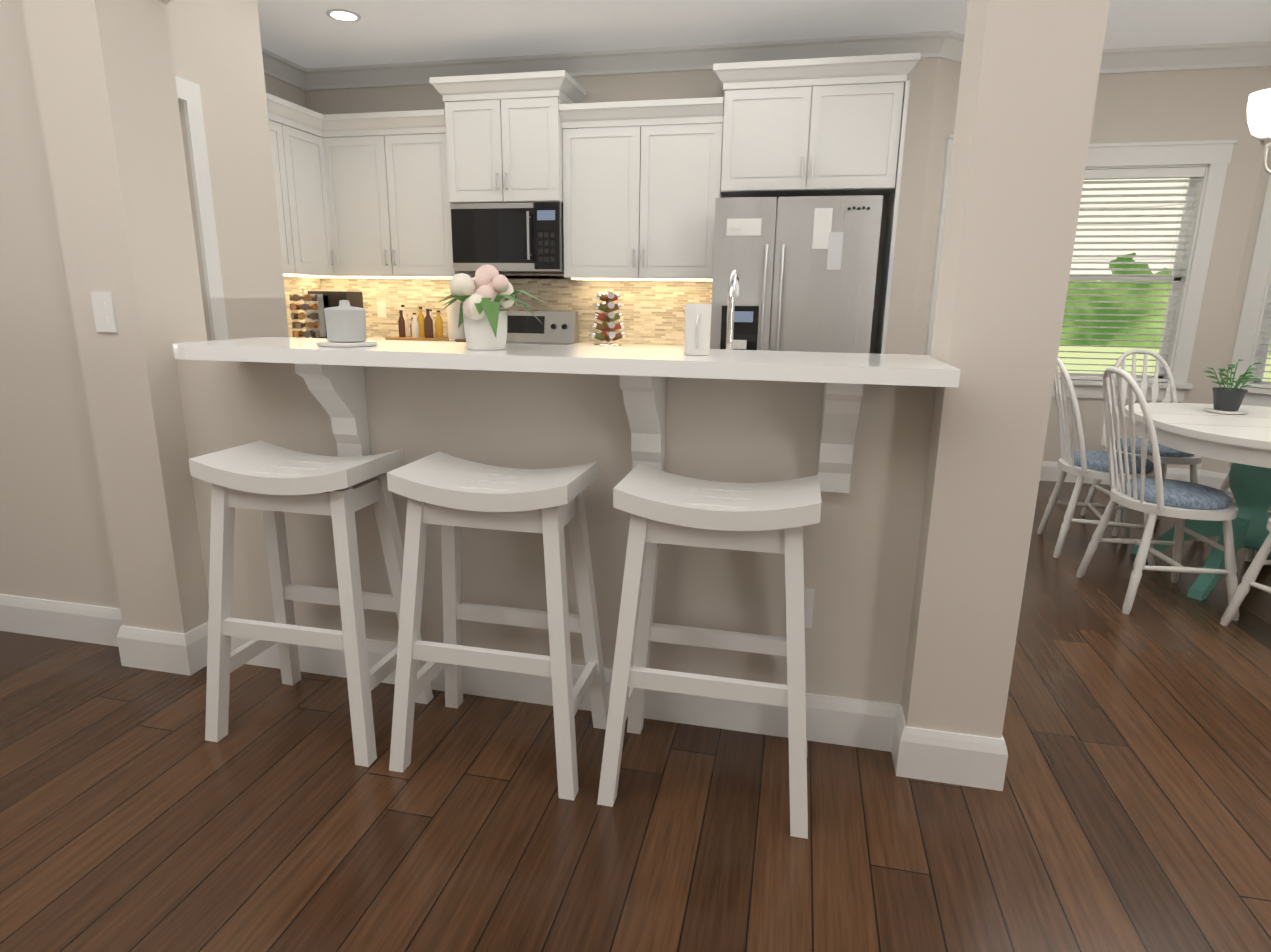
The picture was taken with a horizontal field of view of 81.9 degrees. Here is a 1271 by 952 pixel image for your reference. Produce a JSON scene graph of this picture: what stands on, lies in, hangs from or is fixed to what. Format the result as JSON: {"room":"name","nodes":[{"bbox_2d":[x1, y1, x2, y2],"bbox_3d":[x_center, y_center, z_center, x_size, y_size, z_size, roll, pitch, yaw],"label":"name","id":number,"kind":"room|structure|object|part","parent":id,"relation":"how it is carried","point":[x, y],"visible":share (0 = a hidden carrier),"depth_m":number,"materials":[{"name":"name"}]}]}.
{"room":"kitchen","nodes":[
{"label":"kitchen","id":0,"kind":"room"},
{"bbox_2d":[22,0,208,633],"bbox_3d":[-1.544,-0.724,2.240,0.240,2.755,0.245,4,14,12],"label":"pillar","id":1,"kind":"structure","parent":0,"point":[105,82],"depth_m":2.19,"materials":[{"name":"beige paint"}]},
{"bbox_2d":[90,292,117,332],"bbox_3d":[-1.574,-0.484,2.170,0.070,0.115,0.008,4,14,12],"label":"light switch","id":2,"kind":"object","parent":1,"relation":"attached to","point":[103,311],"visible":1,"depth_m":2.17,"materials":[{"name":"white plastic"}]},
{"bbox_2d":[158,0,171,4],"bbox_3d":[-0.310,-1.654,1.793,2.235,0.705,0.135,4,14,12],"label":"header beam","id":3,"kind":"structure","parent":0,"point":[166,2],"depth_m":2.16,"materials":[{"name":"beige paint"}]},
{"bbox_2d":[167,0,288,340],"bbox_3d":[-2.059,-0.959,3.182,0.100,2.755,1.425,4,14,12],"label":"wall","id":4,"kind":"structure","parent":0,"point":[216,44],"depth_m":3.50,"materials":[{"name":"beige paint"}]},
{"bbox_2d":[175,76,228,339],"bbox_3d":[-2.050,-0.597,3.048,0.020,2.115,0.930,4,14,12],"label":"door frame","id":5,"kind":"structure","parent":4,"relation":"attached to","point":[189,94],"depth_m":3.31,"materials":[{"name":"white wood"}]},
{"bbox_2d":[300,337,455,341],"bbox_3d":[-1.837,-0.956,5.221,1.273,0.030,0.631,4,14,12],"label":"countertop","id":6,"kind":"structure","parent":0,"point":[368,338],"depth_m":5.25,"materials":[{"name":"white stone"}]},
{"bbox_2d":[289,287,320,337],"bbox_3d":[-2.234,-1.095,4.952,0.176,0.354,0.176,4,14,12],"label":"carousel","id":7,"kind":"object","parent":6,"relation":"on","point":[302,316],"visible":0.94,"depth_m":4.91,"materials":[{"name":"black plastic"}]},
{"bbox_2d":[305,289,362,337],"bbox_3d":[-2.131,-1.148,5.200,0.310,0.344,0.260,4,14,12],"label":"toaster oven","id":8,"kind":"object","parent":6,"relation":"on","point":[327,298],"visible":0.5,"depth_m":5.11,"materials":[{"name":"black plastic"}]},
{"bbox_2d":[385,305,447,340],"bbox_3d":[-1.566,-1.104,5.270,0.390,0.242,0.240,4,14,12],"label":"bottle","id":9,"kind":"object","parent":6,"relation":"on","point":[422,328],"visible":1,"depth_m":5.25,"materials":[{"name":"brown glass"}]},
{"bbox_2d":[446,301,465,340],"bbox_3d":[-1.276,-1.116,5.211,0.150,0.299,0.150,4,14,12],"label":"paper towel roll","id":10,"kind":"object","parent":6,"relation":"on","point":[454,330],"visible":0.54,"depth_m":5.17,"materials":[{"name":"white paper"}]},
{"bbox_2d":[454,339,465,341],"bbox_3d":[-1.139,-0.893,4.864,0.124,0.028,0.124,4,14,12],"label":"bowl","id":11,"kind":"object","parent":6,"relation":"on","point":[460,340],"visible":0.42,"depth_m":4.82,"materials":[{"name":"brown"}]},
{"bbox_2d":[0,0,935,703],"bbox_3d":[-1.146,-0.712,2.209,3.920,2.755,0.136,4,14,12],"label":"wall","id":12,"kind":"structure","parent":0,"point":[860,547],"depth_m":2.15,"materials":[{"name":"beige paint"}]},
{"bbox_2d":[172,337,960,492],"bbox_3d":[-0.256,-0.171,1.996,2.016,0.342,0.435,4,14,12],"label":"countertop","id":13,"kind":"structure","parent":12,"relation":"on","point":[334,378],"depth_m":1.83,"materials":[{"name":"white stone"}]},
{"bbox_2d":[316,300,377,346],"bbox_3d":[-0.790,-0.418,2.000,0.160,0.121,0.160,4,14,12],"label":"canister","id":14,"kind":"object","parent":13,"relation":"on","point":[345,321],"visible":1,"depth_m":1.96,"materials":[{"name":"grey ceramic"}]},
{"bbox_2d":[435,264,544,349],"bbox_3d":[-0.383,-0.441,1.910,0.320,0.217,0.268,4,14,12],"label":"flower arrangement","id":15,"kind":"object","parent":13,"relation":"on","point":[486,293],"visible":1,"depth_m":1.88,"materials":[{"name":"white ceramic"}]},
{"bbox_2d":[684,304,711,354],"bbox_3d":[0.153,-0.365,1.827,0.066,0.124,0.085,4,14,12],"label":"pitcher","id":16,"kind":"object","parent":13,"relation":"on","point":[697,329],"visible":1,"depth_m":1.81,"materials":[{"name":"white ceramic"}]},
{"bbox_2d":[804,587,814,627],"bbox_3d":[0.455,0.361,2.021,0.070,0.115,0.008,4,14,12],"label":"outlet","id":17,"kind":"object","parent":12,"relation":"attached to","point":[809,593],"visible":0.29,"depth_m":2.01,"materials":[{"name":"white plastic"}]},
{"bbox_2d":[574,342,683,347],"bbox_3d":[0.023,-0.834,4.822,1.007,0.030,0.631,4,14,12],"label":"countertop","id":18,"kind":"structure","parent":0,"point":[585,344],"depth_m":4.95,"materials":[{"name":"white stone"}]},
{"bbox_2d":[590,290,624,345],"bbox_3d":[-0.181,-1.042,4.840,0.190,0.359,0.189,8,15,28],"label":"spice rack","id":19,"kind":"object","parent":18,"relation":"on","point":[607,316],"visible":1,"depth_m":4.81,"materials":[{"name":"silver metal"}]},
{"bbox_2d":[0,481,1270,951],"bbox_3d":[-2.119,0.447,3.333,15.000,0.050,11.000,4,14,12],"label":"floor","id":20,"kind":"structure","parent":0,"point":[1128,809],"depth_m":1.77,"materials":[{"name":"brown wood"}]},
{"bbox_2d":[189,440,433,766],"bbox_3d":[-0.914,0.329,2.080,0.510,0.800,0.360,4,14,12],"label":"bar stool","id":21,"kind":"object","parent":20,"relation":"on","point":[273,483],"visible":0.98,"depth_m":1.97,"materials":[{"name":"white paint"}]},
{"bbox_2d":[387,451,607,800],"bbox_3d":[-0.358,0.365,1.960,0.510,0.800,0.360,4,14,12],"label":"bar stool","id":22,"kind":"object","parent":20,"relation":"on","point":[451,495],"visible":1,"depth_m":1.86,"materials":[{"name":"white paint"}]},
{"bbox_2d":[506,311,577,344],"bbox_3d":[-0.858,-0.552,5.035,0.752,1.124,0.706,4,14,12],"label":"range","id":23,"kind":"object","parent":20,"relation":"on","point":[548,328],"visible":0.25,"depth_m":5.15,"materials":[{"name":"silver metal"}]},
{"bbox_2d":[597,464,820,838],"bbox_3d":[0.198,0.401,1.841,0.510,0.800,0.360,4,14,12],"label":"bar stool","id":24,"kind":"object","parent":20,"relation":"on","point":[662,507],"visible":1,"depth_m":1.71,"materials":[{"name":"white paint"}]},
{"bbox_2d":[710,195,882,352],"bbox_3d":[0.943,-0.731,4.502,0.896,1.771,0.830,4,14,12],"label":"refrigerator","id":25,"kind":"object","parent":20,"relation":"on","point":[805,267],"visible":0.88,"depth_m":4.06,"materials":[{"name":"silver metal"}]},
{"bbox_2d":[1037,357,1154,565],"bbox_3d":[2.306,-0.100,3.665,0.530,0.979,0.434,5,14,18],"label":"chair","id":26,"kind":"object","parent":20,"relation":"on","point":[1081,463],"visible":0.75,"depth_m":3.59,"materials":[{"name":"white paint"}]},
{"bbox_2d":[1080,349,1201,540],"bbox_3d":[2.858,-0.194,4.087,0.434,0.979,0.530,3,14,9],"label":"chair","id":27,"kind":"object","parent":20,"relation":"on","point":[1168,455],"visible":0.52,"depth_m":4.17,"materials":[{"name":"white paint"}]},
{"bbox_2d":[1076,367,1238,620],"bbox_3d":[2.186,0.046,3.054,0.530,0.979,0.434,2,14,7],"label":"chair","id":28,"kind":"object","parent":20,"relation":"on","point":[1180,501],"visible":0.98,"depth_m":2.96,"materials":[{"name":"white paint"}]},
{"bbox_2d":[1124,403,1270,600],"bbox_3d":[2.750,0.138,3.193,1.060,0.744,1.240,4,14,12],"label":"dining table","id":29,"kind":"object","parent":20,"relation":"on","point":[1242,443],"visible":0.79,"depth_m":3.19,"materials":[{"name":"white paint"}]},
{"bbox_2d":[1203,359,1261,414],"bbox_3d":[2.723,-0.411,3.365,0.220,0.239,0.222,4,14,12],"label":"potted plant","id":30,"kind":"object","parent":29,"relation":"on","point":[1227,400],"visible":1,"depth_m":3.35,"materials":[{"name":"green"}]},
{"bbox_2d":[1219,462,1270,561],"bbox_3d":[3.314,-0.086,3.666,0.530,0.979,0.434,3,14,9],"label":"chair","id":31,"kind":"object","parent":20,"relation":"on","point":[1250,553],"visible":0.1,"depth_m":3.82,"materials":[{"name":"white paint"}]},
{"bbox_2d":[1220,517,1270,625],"bbox_3d":[2.584,0.165,2.585,0.434,0.979,0.530,-2,14,-12],"label":"chair","id":32,"kind":"object","parent":20,"relation":"on","point":[1259,561],"visible":1,"depth_m":2.80,"materials":[{"name":"white paint"}]},
{"bbox_3d":[-0.144,0.155,2.596,2.365,0.913,0.636,4,14,12],"label":"cabinet","id":33,"kind":"object","parent":20,"relation":"on","visible":0},
{"bbox_2d":[726,269,739,349],"bbox_3d":[0.332,-0.449,2.324,0.106,0.399,0.215,4,14,12],"label":"faucet","id":34,"kind":"object","parent":33,"relation":"on","point":[734,287],"visible":0.44,"depth_m":2.24,"materials":[{"name":"silver metal"}]},
{"bbox_2d":[257,0,1270,67],"bbox_3d":[-2.081,-2.280,2.675,15.000,0.050,11.000,4,14,12],"label":"ceiling","id":35,"kind":"structure","parent":0,"point":[307,33],"depth_m":4.20,"materials":[{"name":"white paint"}]},
{"bbox_2d":[326,9,360,21],"bbox_3d":[-1.646,-2.595,4.133,0.183,0.008,0.183,2,14,6],"label":"recessed light","id":36,"kind":"object","parent":35,"relation":"in","point":[343,15],"visible":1,"depth_m":4.09,"materials":[{"name":"white"}]},
{"bbox_2d":[1247,88,1270,174],"bbox_3d":[2.634,-1.643,2.647,0.567,1.046,0.586,4,14,12],"label":"chandelier","id":37,"kind":"object","parent":35,"relation":"hanging from","point":[1259,113],"visible":1,"depth_m":2.81,"materials":[{"name":"silver metal"}]},
{"bbox_2d":[264,57,1270,473],"bbox_3d":[-2.959,-0.768,2.342,13.620,2.755,7.940,4,14,12],"label":"wall","id":38,"kind":"structure","parent":0,"point":[1174,105],"depth_m":4.65,"materials":[{"name":"beige paint"}]},
{"bbox_2d":[268,117,289,275],"bbox_3d":[-2.417,-1.716,4.495,0.347,0.900,0.526,4,14,12],"label":"upper cabinet","id":39,"kind":"object","parent":38,"relation":"attached to","point":[273,121],"depth_m":4.58,"materials":[{"name":"white wood"}]},
{"bbox_2d":[266,97,333,276],"bbox_3d":[-2.310,-1.862,4.844,0.391,1.024,0.470,4,14,12],"label":"upper cabinet","id":40,"kind":"object","parent":38,"relation":"attached to","point":[301,147],"depth_m":4.80,"materials":[{"name":"white wood"}]},
{"bbox_2d":[284,276,323,337],"bbox_3d":[-2.560,-1.123,4.834,0.009,0.456,1.560,4,14,12],"label":"tile backsplash","id":41,"kind":"structure","parent":38,"relation":"attached to","point":[292,284],"depth_m":5.30,"materials":[{"name":"tile"}]},
{"bbox_2d":[322,112,417,278],"bbox_3d":[-1.833,-1.922,5.116,0.522,1.024,0.391,4,14,12],"label":"upper cabinet","id":42,"kind":"object","parent":38,"relation":"attached to","point":[360,170],"depth_m":4.96,"materials":[{"name":"white wood"}]},
{"bbox_2d":[394,129,474,278],"bbox_3d":[-1.427,-1.840,5.065,0.525,0.900,0.347,4,14,12],"label":"upper cabinet","id":43,"kind":"object","parent":38,"relation":"attached to","point":[425,251],"depth_m":4.89,"materials":[{"name":"white wood"}]},
{"bbox_2d":[442,97,513,204],"bbox_3d":[-0.960,-2.111,4.862,0.435,0.606,0.407,4,14,12],"label":"upper cabinet","id":44,"kind":"object","parent":38,"relation":"attached to","point":[476,138],"depth_m":4.67,"materials":[{"name":"white wood"}]},
{"bbox_2d":[450,202,563,273],"bbox_3d":[-0.813,-1.591,4.931,0.752,0.428,0.443,4,14,12],"label":"over-the-range microwave","id":45,"kind":"object","parent":44,"relation":"attached to","point":[524,238],"visible":0.98,"depth_m":4.76,"materials":[{"name":"silver metal"}]},
{"bbox_2d":[322,273,712,344],"bbox_3d":[-0.899,-1.422,5.225,3.050,0.901,0.010,4,14,12],"label":"tile backsplash","id":46,"kind":"structure","parent":38,"relation":"attached to","point":[652,312],"depth_m":5.17,"materials":[{"name":"tile"}]},
{"bbox_2d":[377,301,386,316],"bbox_3d":[-1.903,-1.250,5.494,0.070,0.115,0.008,4,14,12],"label":"outlet","id":47,"kind":"object","parent":46,"relation":"attached to","point":[381,308],"visible":1,"depth_m":5.49,"materials":[{"name":"white plastic"}]},
{"bbox_2d":[510,93,581,204],"bbox_3d":[-0.643,-2.090,4.794,0.435,0.606,0.407,4,14,12],"label":"upper cabinet","id":48,"kind":"object","parent":38,"relation":"attached to","point":[536,124],"depth_m":4.58,"materials":[{"name":"white wood"}]},
{"bbox_2d":[562,121,649,280],"bbox_3d":[-0.154,-1.757,4.792,0.559,0.900,0.347,4,14,12],"label":"upper cabinet","id":49,"kind":"object","parent":38,"relation":"attached to","point":[638,200],"depth_m":4.62,"materials":[{"name":"white wood"}]},
{"bbox_2d":[0,461,1233,790],"bbox_3d":[-1.278,0.614,2.284,9.900,0.140,7.700,4,14,12],"label":"baseboard","id":50,"kind":"structure","parent":38,"relation":"attached to","point":[976,761],"depth_m":2.22,"materials":[{"name":"white wood"}]},
{"bbox_2d":[650,121,725,280],"bbox_3d":[0.283,-1.728,4.699,0.558,0.900,0.347,4,14,12],"label":"upper cabinet","id":51,"kind":"object","parent":38,"relation":"attached to","point":[684,193],"depth_m":4.52,"materials":[{"name":"white wood"}]},
{"bbox_2d":[262,30,1270,90],"bbox_3d":[0.245,-1.843,1.349,6.850,0.115,7.700,4,14,12],"label":"crown molding","id":52,"kind":"structure","parent":38,"relation":"attached to","point":[946,44],"depth_m":4.58,"materials":[{"name":"white wood"}]},
{"bbox_2d":[718,81,825,198],"bbox_3d":[0.831,-2.019,4.487,0.559,0.560,0.377,4,14,12],"label":"upper cabinet","id":53,"kind":"object","parent":38,"relation":"attached to","point":[770,140],"depth_m":4.31,"materials":[{"name":"white wood"}]},
{"bbox_2d":[818,77,909,200],"bbox_3d":[1.269,-1.991,4.393,0.559,0.560,0.377,4,14,12],"label":"upper cabinet","id":54,"kind":"object","parent":38,"relation":"attached to","point":[863,124],"depth_m":4.20,"materials":[{"name":"white wood"}]},
{"bbox_2d":[924,134,953,355],"bbox_3d":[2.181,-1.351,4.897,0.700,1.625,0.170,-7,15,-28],"label":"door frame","id":55,"kind":"structure","parent":38,"relation":"in","point":[943,202],"depth_m":4.66,"materials":[{"name":"white wood"}]},
{"bbox_2d":[1052,140,1237,401],"bbox_3d":[3.174,-1.335,4.888,1.120,1.625,0.170,4,14,12],"label":"window","id":56,"kind":"structure","parent":38,"relation":"in","point":[1213,157],"depth_m":4.72,"materials":[{"name":"white wood"}]},
{"bbox_3d":[3.187,-1.335,4.948,0.856,1.358,0.050,4,14,12],"label":"window sash","id":57,"kind":"part","parent":56,"relation":"part of","materials":[{"name":"white wood"}]},
{"bbox_2d":[1058,167,1205,381],"bbox_3d":[3.173,-1.322,4.889,0.852,1.353,0.055,4,14,12],"label":"window blind","id":58,"kind":"object","parent":56,"relation":"attached to","point":[1143,173],"visible":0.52,"depth_m":4.82,"materials":[{"name":"white plastic"}]},
{"bbox_2d":[1221,159,1270,406],"bbox_3d":[4.111,-1.205,4.403,0.170,1.625,0.710,-8,16,-32],"label":"window","id":59,"kind":"structure","parent":38,"relation":"in","point":[1257,299],"depth_m":4.65,"materials":[{"name":"white wood"}]},
{"bbox_2d":[1249,289,1270,387],"bbox_3d":[4.109,-1.192,4.405,0.055,1.353,0.442,-8,16,-32],"label":"window blind","id":60,"kind":"object","parent":59,"relation":"attached to","point":[1264,385],"visible":0.9,"depth_m":4.66,"materials":[{"name":"white plastic"}]},
{"bbox_3d":[4.161,-1.199,4.437,0.050,1.358,0.446,-8,16,-32],"label":"window sash","id":61,"kind":"part","parent":59,"relation":"part of","materials":[{"name":"white wood"}]},
{"bbox_2d":[901,0,1109,738],"bbox_3d":[0.867,-0.567,1.723,0.230,2.755,0.245,4,14,12],"label":"column","id":62,"kind":"structure","parent":0,"point":[1029,78],"depth_m":1.68,"materials":[{"name":"beige paint"}]},
{"label":"outside","id":63,"kind":"structure","parent":0,"visible":0},
{"bbox_2d":[1057,178,1270,380],"bbox_3d":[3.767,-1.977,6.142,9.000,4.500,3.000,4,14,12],"label":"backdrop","id":64,"kind":"structure","parent":63,"point":[1111,311],"depth_m":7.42,"materials":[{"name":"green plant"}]}
]}

